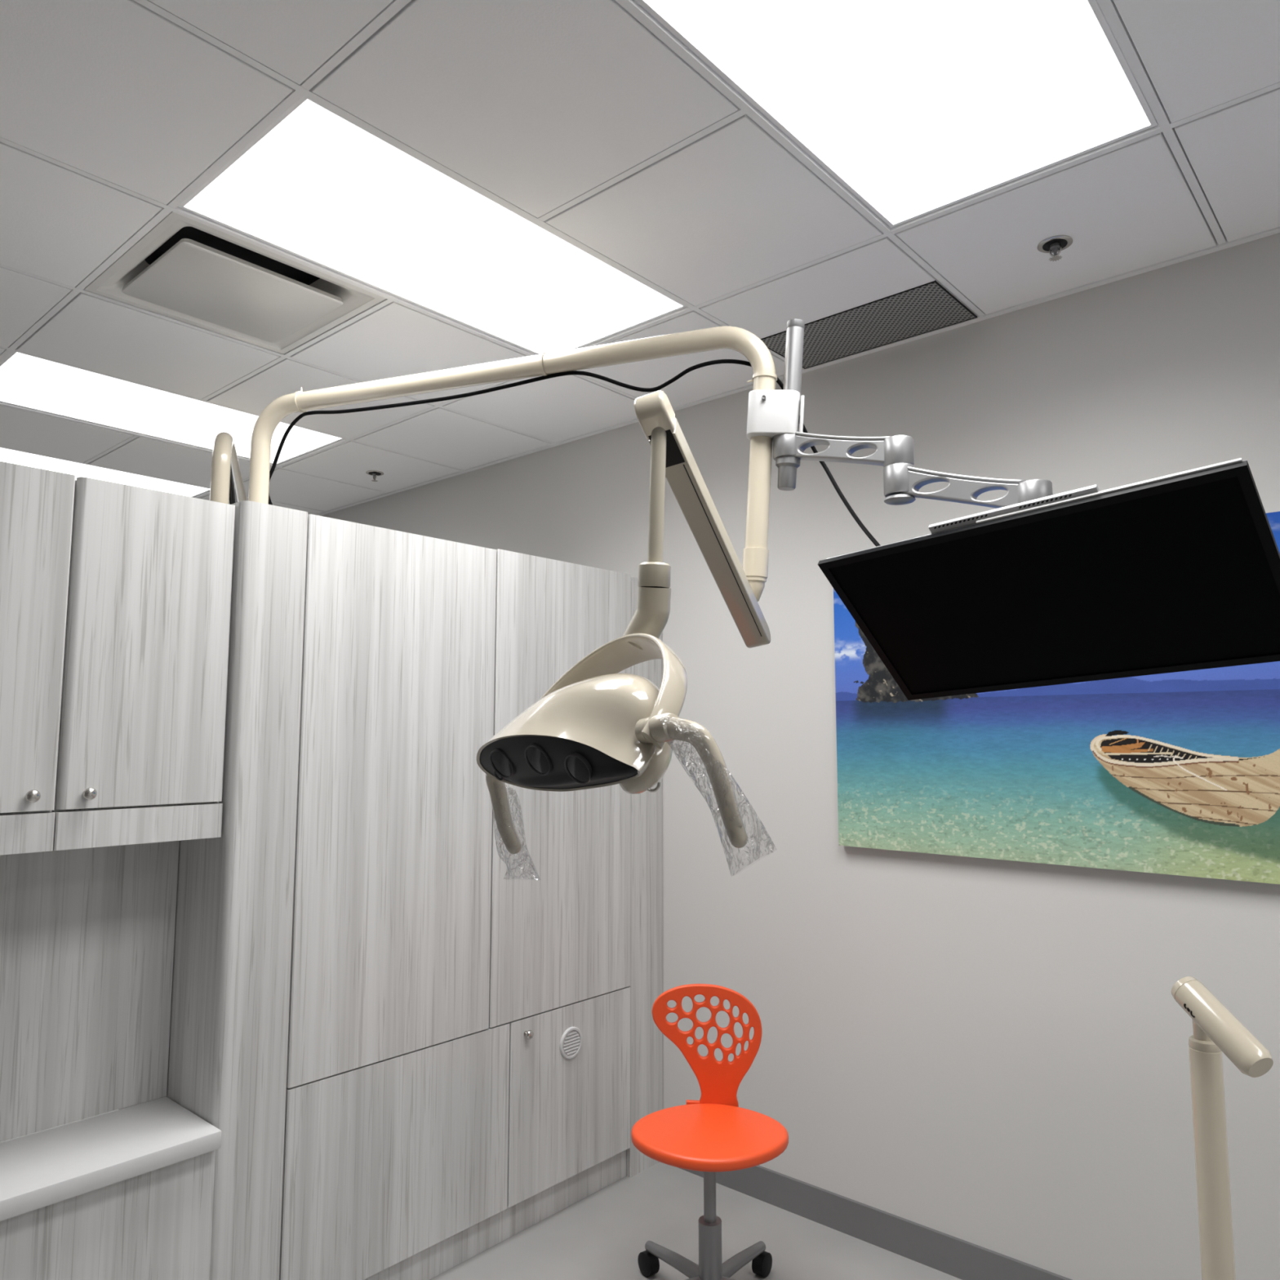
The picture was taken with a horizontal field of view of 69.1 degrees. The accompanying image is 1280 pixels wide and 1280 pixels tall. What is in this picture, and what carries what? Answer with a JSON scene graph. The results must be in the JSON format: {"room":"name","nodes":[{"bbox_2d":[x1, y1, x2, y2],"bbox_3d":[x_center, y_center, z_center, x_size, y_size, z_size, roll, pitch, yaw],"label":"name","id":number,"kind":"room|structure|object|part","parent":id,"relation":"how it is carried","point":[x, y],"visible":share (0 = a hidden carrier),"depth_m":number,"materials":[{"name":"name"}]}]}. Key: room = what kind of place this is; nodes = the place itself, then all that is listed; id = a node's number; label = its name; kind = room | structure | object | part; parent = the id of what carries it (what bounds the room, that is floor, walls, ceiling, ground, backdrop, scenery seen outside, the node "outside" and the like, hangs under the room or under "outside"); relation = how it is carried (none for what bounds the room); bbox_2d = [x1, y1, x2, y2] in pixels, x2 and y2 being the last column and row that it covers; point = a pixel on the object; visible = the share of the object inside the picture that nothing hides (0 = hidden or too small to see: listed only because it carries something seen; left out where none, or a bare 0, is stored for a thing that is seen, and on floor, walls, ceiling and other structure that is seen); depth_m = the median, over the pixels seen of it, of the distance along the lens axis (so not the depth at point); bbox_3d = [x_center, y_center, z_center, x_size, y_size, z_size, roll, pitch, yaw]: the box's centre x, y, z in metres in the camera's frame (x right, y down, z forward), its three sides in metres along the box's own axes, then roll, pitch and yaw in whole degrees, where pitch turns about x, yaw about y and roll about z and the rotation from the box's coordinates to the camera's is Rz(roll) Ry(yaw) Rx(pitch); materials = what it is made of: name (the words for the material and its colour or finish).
{"room":"dental clinic","nodes":[
{"label":"dental clinic","id":0,"kind":"room"},
{"bbox_2d":[0,1109,961,1279],"bbox_3d":[-1.802,1.679,1.194,8.700,0.100,5.660,-5,-8,41],"label":"floor","id":1,"kind":"structure","parent":0,"point":[602,1235],"depth_m":2.76,"materials":[{"name":"plastic"}]},
{"bbox_2d":[0,840,221,1279],"bbox_3d":[-1.622,0.647,1.665,0.330,2.050,1.643,-5,-8,41],"label":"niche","id":2,"kind":"object","parent":1,"relation":"on","point":[87,935],"visible":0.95,"depth_m":2.13,"materials":[{"name":"grey laminate"}]},
{"bbox_2d":[0,461,75,855],"bbox_3d":[-1.440,0.035,1.940,0.273,0.811,0.364,-5,-8,41],"label":"upper cabinet","id":3,"kind":"object","parent":2,"relation":"attached to","point":[37,504],"visible":1,"depth_m":1.96,"materials":[{"name":"grey laminate"}]},
{"bbox_3d":[-1.367,0.392,1.838,0.021,0.080,0.364,-5,-8,41],"label":"rail","id":4,"kind":"part","parent":3,"relation":"part of","materials":[{"name":"grey laminate"}]},
{"bbox_3d":[-1.261,0.324,1.929,0.028,0.027,0.027,-5,-8,41],"label":"knob","id":5,"kind":"part","parent":3,"relation":"part of","materials":[{"name":"metal"}]},
{"bbox_3d":[-1.737,0.358,1.796,0.023,1.450,1.643,-5,-8,41],"label":"panel","id":6,"kind":"part","parent":2,"relation":"part of","materials":[{"name":"grey laminate"}]},
{"bbox_2d":[0,1097,221,1221],"bbox_3d":[-1.613,1.089,1.612,0.307,0.040,1.643,-5,-8,41],"label":"countertop","id":7,"kind":"structure","parent":2,"relation":"on","point":[38,1170],"depth_m":2.03,"materials":[{"name":"white plastic"}]},
{"bbox_2d":[51,476,235,850],"bbox_3d":[-1.201,0.063,2.210,0.273,0.811,0.354,-5,-8,41],"label":"upper cabinet","id":8,"kind":"object","parent":2,"relation":"attached to","point":[142,730],"visible":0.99,"depth_m":2.12,"materials":[{"name":"grey laminate"}]},
{"bbox_3d":[-1.190,0.332,2.009,0.028,0.027,0.027,-5,-8,41],"label":"knob","id":9,"kind":"part","parent":8,"relation":"part of","materials":[{"name":"metal"}]},
{"bbox_3d":[-1.128,0.420,2.108,0.021,0.080,0.354,-5,-8,41],"label":"rail","id":10,"kind":"part","parent":8,"relation":"part of","materials":[{"name":"grey laminate"}]},
{"bbox_2d":[118,500,662,1279],"bbox_3d":[-0.652,0.767,2.978,0.604,2.079,1.614,-5,-8,41],"label":"tall cabinet","id":11,"kind":"object","parent":1,"relation":"on","point":[408,1056],"visible":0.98,"depth_m":2.56,"materials":[{"name":"grey laminate"}]},
{"bbox_3d":[-1.139,0.713,2.448,0.576,2.079,0.171,-5,-8,41],"label":"corner post","id":12,"kind":"part","parent":11,"relation":"part of","materials":[{"name":"grey laminate"}]},
{"bbox_2d":[209,431,247,504],"bbox_3d":[-1.429,-0.410,3.305,0.077,0.341,1.279,2,-6,-20],"label":"pipe","id":13,"kind":"object","parent":11,"relation":"on","point":[227,486],"visible":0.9,"depth_m":2.73,"materials":[{"name":"beige metal"}]},
{"bbox_3d":[-1.245,-0.495,2.826,0.041,0.193,0.075,5,-7,-38],"label":"clip plate","id":14,"kind":"part","parent":13,"relation":"part of","materials":[{"name":"grey metal"}]},
{"bbox_3d":[-0.663,0.411,2.601,0.021,1.440,0.631,-5,-8,41],"label":"panel","id":15,"kind":"part","parent":11,"relation":"part of","materials":[{"name":"grey laminate"}]},
{"bbox_3d":[-0.636,1.399,2.531,0.021,0.530,0.713,-5,-8,41],"label":"panel","id":16,"kind":"part","parent":11,"relation":"part of","materials":[{"name":"grey laminate"}]},
{"bbox_2d":[248,325,777,601],"bbox_3d":[-0.379,-0.365,2.347,1.465,0.710,0.071,-2,-6,18],"label":"light pole","id":17,"kind":"object","parent":11,"relation":"attached to","point":[755,552],"visible":0.89,"depth_m":2.27,"materials":[{"name":"beige metal"}]},
{"bbox_2d":[268,359,879,546],"bbox_3d":[-0.229,-0.389,2.355,1.706,0.546,0.198,-2,-6,20],"label":"power cable","id":18,"kind":"object","parent":17,"relation":"attached to","point":[680,375],"visible":0.76,"depth_m":2.31,"materials":[{"name":"black rubber"}]},
{"bbox_2d":[476,390,776,875],"bbox_3d":[-0.018,-0.014,1.794,0.582,0.858,0.815,-1,-6,11],"label":"lamp","id":19,"kind":"object","parent":17,"relation":"attached to","point":[597,726],"depth_m":1.58,"materials":[{"name":"plastic"}]},
{"bbox_3d":[-0.254,0.243,1.699,0.020,0.022,0.019,-5,-8,41],"label":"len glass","id":20,"kind":"part","parent":19,"relation":"part of","materials":[{"name":"black glass"}]},
{"bbox_3d":[-0.243,0.218,1.655,0.052,0.050,0.034,-5,-8,41],"label":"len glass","id":21,"kind":"part","parent":19,"relation":"part of","materials":[{"name":"black glass"}]},
{"bbox_3d":[-0.269,0.312,1.807,0.070,0.211,0.088,-1,-6,6],"label":"handle","id":22,"kind":"part","parent":19,"relation":"part of","materials":[{"name":"plastic"}]},
{"bbox_2d":[493,784,540,879],"bbox_3d":[-0.248,0.373,1.824,0.095,0.194,0.055,4,-7,-33],"label":"cover","id":23,"kind":"object","parent":19,"relation":"on","point":[511,792],"visible":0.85,"depth_m":1.83,"materials":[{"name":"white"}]},
{"bbox_3d":[-0.168,0.199,1.561,0.052,0.050,0.034,-5,-8,41],"label":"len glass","id":24,"kind":"part","parent":19,"relation":"part of","materials":[{"name":"black glass"}]},
{"bbox_3d":[-0.097,0.205,1.492,0.049,0.048,0.033,-5,-8,41],"label":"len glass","id":25,"kind":"part","parent":19,"relation":"part of","materials":[{"name":"black glass"}]},
{"bbox_3d":[0.031,-0.251,1.706,0.028,0.295,0.048,3,-6,-25],"label":"drop rod","id":26,"kind":"part","parent":19,"relation":"part of","materials":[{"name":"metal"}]},
{"bbox_3d":[0.090,0.210,1.383,0.136,0.194,0.047,-2,-6,15],"label":"handle","id":27,"kind":"part","parent":19,"relation":"part of","materials":[{"name":"plastic"}]},
{"bbox_3d":[0.156,-0.200,1.934,0.063,0.396,0.532,-3,-7,28],"label":"arm","id":28,"kind":"part","parent":19,"relation":"part of","materials":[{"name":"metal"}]},
{"bbox_3d":[0.110,0.229,1.366,0.176,0.237,0.075,-1,-6,10],"label":"handle sleeve","id":29,"kind":"part","parent":19,"relation":"part of","materials":[{"name":"clear plastic"}]},
{"bbox_2d":[746,319,1053,508],"bbox_3d":[0.552,-0.456,1.961,0.705,0.580,0.194,-5,-8,41],"label":"monitor arm","id":30,"kind":"object","parent":17,"relation":"attached to","point":[774,414],"visible":0.93,"depth_m":2.04,"materials":[{"name":"silver metal"}]},
{"bbox_3d":[0.347,-0.572,2.122,0.064,0.311,0.041,-5,-8,41],"label":"mount post","id":31,"kind":"part","parent":30,"relation":"part of","materials":[{"name":"silver metal"}]},
{"bbox_3d":[0.445,-0.421,2.057,0.247,0.107,0.036,-3,-7,26],"label":"arm","id":32,"kind":"part","parent":30,"relation":"part of","materials":[{"name":"silver metal"}]},
{"bbox_3d":[0.667,-0.308,1.912,0.271,0.137,0.036,-4,-7,35],"label":"arm","id":33,"kind":"part","parent":30,"relation":"part of","materials":[{"name":"silver metal"}]},
{"bbox_2d":[817,457,1279,700],"bbox_3d":[0.737,-0.068,1.697,0.752,0.328,0.326,-6,-8,44],"label":"television","id":34,"kind":"object","parent":30,"relation":"attached to","point":[1178,571],"visible":1,"depth_m":1.64,"materials":[{"name":"black plastic"}]},
{"bbox_3d":[-0.342,1.209,2.849,0.028,0.027,0.027,-5,-8,41],"label":"knob","id":35,"kind":"part","parent":11,"relation":"part of","materials":[{"name":"metal"}]},
{"bbox_3d":[-0.245,0.458,3.073,0.021,1.444,0.623,-5,-8,41],"label":"panel","id":36,"kind":"part","parent":11,"relation":"part of","materials":[{"name":"grey laminate"}]},
{"bbox_3d":[-0.219,1.448,3.003,0.021,0.530,0.541,-5,-8,41],"label":"door","id":37,"kind":"part","parent":11,"relation":"part of","materials":[{"name":"grey laminate"}]},
{"bbox_2d":[560,1026,582,1059],"bbox_3d":[-0.221,1.298,2.994,0.007,0.098,0.098,-5,-8,41],"label":"vent grille","id":38,"kind":"object","parent":11,"relation":"attached to","point":[571,1037],"depth_m":2.99,"materials":[{"name":"white plastic"}]},
{"bbox_2d":[631,983,788,1279],"bbox_3d":[0.188,1.356,2.440,0.578,0.800,0.565,-5,-8,41],"label":"swivel chair","id":39,"kind":"object","parent":1,"relation":"on","point":[710,1135],"visible":1,"depth_m":2.50,"materials":[{"name":"orange plastic"}]},
{"bbox_3d":[0.100,1.672,2.499,0.040,0.058,0.273,4,-7,-37],"label":"leg","id":40,"kind":"part","parent":39,"relation":"part of","materials":[{"name":"grey metal"}]},
{"bbox_3d":[0.052,1.657,2.353,0.273,0.058,0.040,2,-6,-16],"label":"leg","id":41,"kind":"part","parent":39,"relation":"part of","materials":[{"name":"grey metal"}]},
{"bbox_3d":[0.188,1.146,2.617,0.309,0.346,0.034,0,-6,1],"label":"backrest","id":42,"kind":"part","parent":39,"relation":"part of","materials":[{"name":"orange plastic"}]},
{"bbox_3d":[0.181,1.294,2.429,0.378,0.030,0.367,-5,-8,41],"label":"seat","id":43,"kind":"part","parent":39,"relation":"part of","materials":[{"name":"orange plastic"}]},
{"bbox_3d":[0.310,1.657,2.351,0.273,0.058,0.040,-2,-6,17],"label":"leg","id":44,"kind":"part","parent":39,"relation":"part of","materials":[{"name":"grey metal"}]},
{"bbox_3d":[0.259,1.672,2.501,0.040,0.058,0.273,-4,-7,35],"label":"leg","id":45,"kind":"part","parent":39,"relation":"part of","materials":[{"name":"grey metal"}]},
{"bbox_2d":[1171,976,1273,1279],"bbox_3d":[0.911,1.096,1.454,0.320,1.116,0.320,-5,-8,41],"label":"equipment arm","id":46,"kind":"object","parent":1,"relation":"on","point":[1216,1030],"visible":1,"depth_m":1.46,"materials":[{"name":"beige metal"}]},
{"bbox_3d":[0.911,1.132,1.450,0.047,0.984,0.047,-5,-8,41],"label":"swivel post","id":47,"kind":"part","parent":46,"relation":"part of","materials":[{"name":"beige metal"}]},
{"bbox_2d":[0,0,1279,514],"bbox_3d":[-1.800,-1.169,1.486,8.700,0.168,5.660,-5,-8,41],"label":"ceiling","id":48,"kind":"structure","parent":0,"point":[539,104],"depth_m":2.10,"materials":[{"name":"tile"}]},
{"bbox_2d":[0,447,210,497],"bbox_3d":[-2.763,-0.801,4.446,0.585,0.020,1.194,-5,-8,41],"label":"recessed light","id":49,"kind":"object","parent":48,"relation":"in","point":[78,469],"visible":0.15,"depth_m":4.43,"materials":[{"name":"white plastic"}]},
{"bbox_3d":[-2.763,-0.801,4.446,0.585,0.020,1.194,-5,-8,41],"label":"frame","id":50,"kind":"part","parent":49,"relation":"part of","materials":[{"name":"white metal"}]},
{"bbox_2d":[0,351,343,464],"bbox_3d":[-1.847,-0.882,3.645,0.585,0.020,1.194,-5,-8,41],"label":"recessed light","id":51,"kind":"object","parent":48,"relation":"in","point":[28,381],"visible":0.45,"depth_m":3.54,"materials":[{"name":"white plastic"}]},
{"bbox_2d":[84,211,386,354],"bbox_3d":[-1.133,-1.030,2.620,0.586,0.124,0.586,-5,-8,41],"label":"ceiling vent","id":52,"kind":"object","parent":48,"relation":"in","point":[185,269],"visible":0.88,"depth_m":2.61,"materials":[{"name":"white metal"}]},
{"bbox_3d":[-1.148,-0.977,2.631,0.415,0.021,0.452,-5,-8,41],"label":"plate","id":53,"kind":"part","parent":52,"relation":"part of","materials":[{"name":"white metal"}]},
{"bbox_2d":[365,470,383,481],"bbox_3d":[-1.249,-0.768,4.378,0.082,0.040,0.082,-5,-8,41],"label":"sprinkler","id":54,"kind":"object","parent":48,"relation":"attached to","point":[375,473],"visible":1,"depth_m":4.37,"materials":[{"name":"metal"}]},
{"bbox_2d":[368,471,381,475],"bbox_3d":[-1.249,-0.785,4.380,0.058,0.005,0.058,-5,-8,41],"label":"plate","id":55,"kind":"object","parent":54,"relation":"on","point":[369,473],"depth_m":4.37,"materials":[{"name":"black metal"}]},
{"bbox_2d":[177,94,686,355],"bbox_3d":[-0.474,-1.004,2.442,0.585,0.020,1.194,-5,-8,41],"label":"recessed light","id":56,"kind":"object","parent":48,"relation":"in","point":[316,185],"visible":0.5,"depth_m":2.31,"materials":[{"name":"white plastic"}]},
{"bbox_2d":[0,0,1279,511],"bbox_3d":[-1.801,-1.105,1.479,8.700,0.036,5.660,-5,-8,41],"label":"grid","id":57,"kind":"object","parent":48,"relation":"attached to","point":[1108,7],"depth_m":2.11,"materials":[{"name":"white metal"}]},
{"bbox_2d":[760,280,977,368],"bbox_3d":[0.679,-0.945,2.828,0.588,0.004,0.293,-5,-8,41],"label":"ceiling vent","id":58,"kind":"object","parent":48,"relation":"in","point":[928,307],"visible":0.83,"depth_m":2.79,"materials":[{"name":"grey metal"}]},
{"bbox_2d":[635,0,1157,227],"bbox_3d":[0.441,-1.085,1.641,0.585,0.020,1.194,-5,-8,41],"label":"recessed light","id":59,"kind":"object","parent":48,"relation":"in","point":[917,108],"visible":0.89,"depth_m":1.78,"materials":[{"name":"white plastic"}]},
{"bbox_2d":[1037,235,1072,262],"bbox_3d":[1.042,-0.976,2.333,0.082,0.040,0.082,-5,-8,41],"label":"sprinkler","id":60,"kind":"object","parent":48,"relation":"attached to","point":[1054,244],"visible":1,"depth_m":2.33,"materials":[{"name":"metal"}]},
{"bbox_2d":[1042,239,1067,251],"bbox_3d":[1.042,-0.993,2.335,0.058,0.005,0.058,-5,-8,41],"label":"cup","id":61,"kind":"object","parent":60,"relation":"on","point":[1048,245],"depth_m":2.33,"materials":[{"name":"black metal"}]},
{"bbox_2d":[320,232,1279,1279],"bbox_3d":[0.101,0.439,3.494,8.700,2.837,0.100,-5,-8,41],"label":"wall","id":62,"kind":"structure","parent":0,"point":[991,1054],"depth_m":2.71,"materials":[{"name":"paint"}]},
{"bbox_2d":[314,226,1279,515],"bbox_3d":[0.062,-0.881,3.583,8.700,0.032,0.022,-5,-8,41],"label":"trim","id":63,"kind":"structure","parent":62,"relation":"attached to","point":[1276,230],"depth_m":2.85,"materials":[{"name":"white metal"}]},
{"bbox_2d":[678,1164,1071,1279],"bbox_3d":[0.063,1.796,3.313,8.700,0.100,0.012,-5,-8,41],"label":"baseboard","id":64,"kind":"structure","parent":62,"relation":"attached to","point":[961,1259],"depth_m":2.74,"materials":[{"name":"grey rubber"}]},
{"bbox_2d":[833,511,1279,884],"bbox_3d":[1.124,0.166,2.531,1.312,0.873,0.028,-5,-8,41],"label":"picture","id":65,"kind":"object","parent":62,"relation":"attached to","point":[1176,773],"visible":0.58,"depth_m":2.47,"materials":[{"name":"paper"}]}
]}

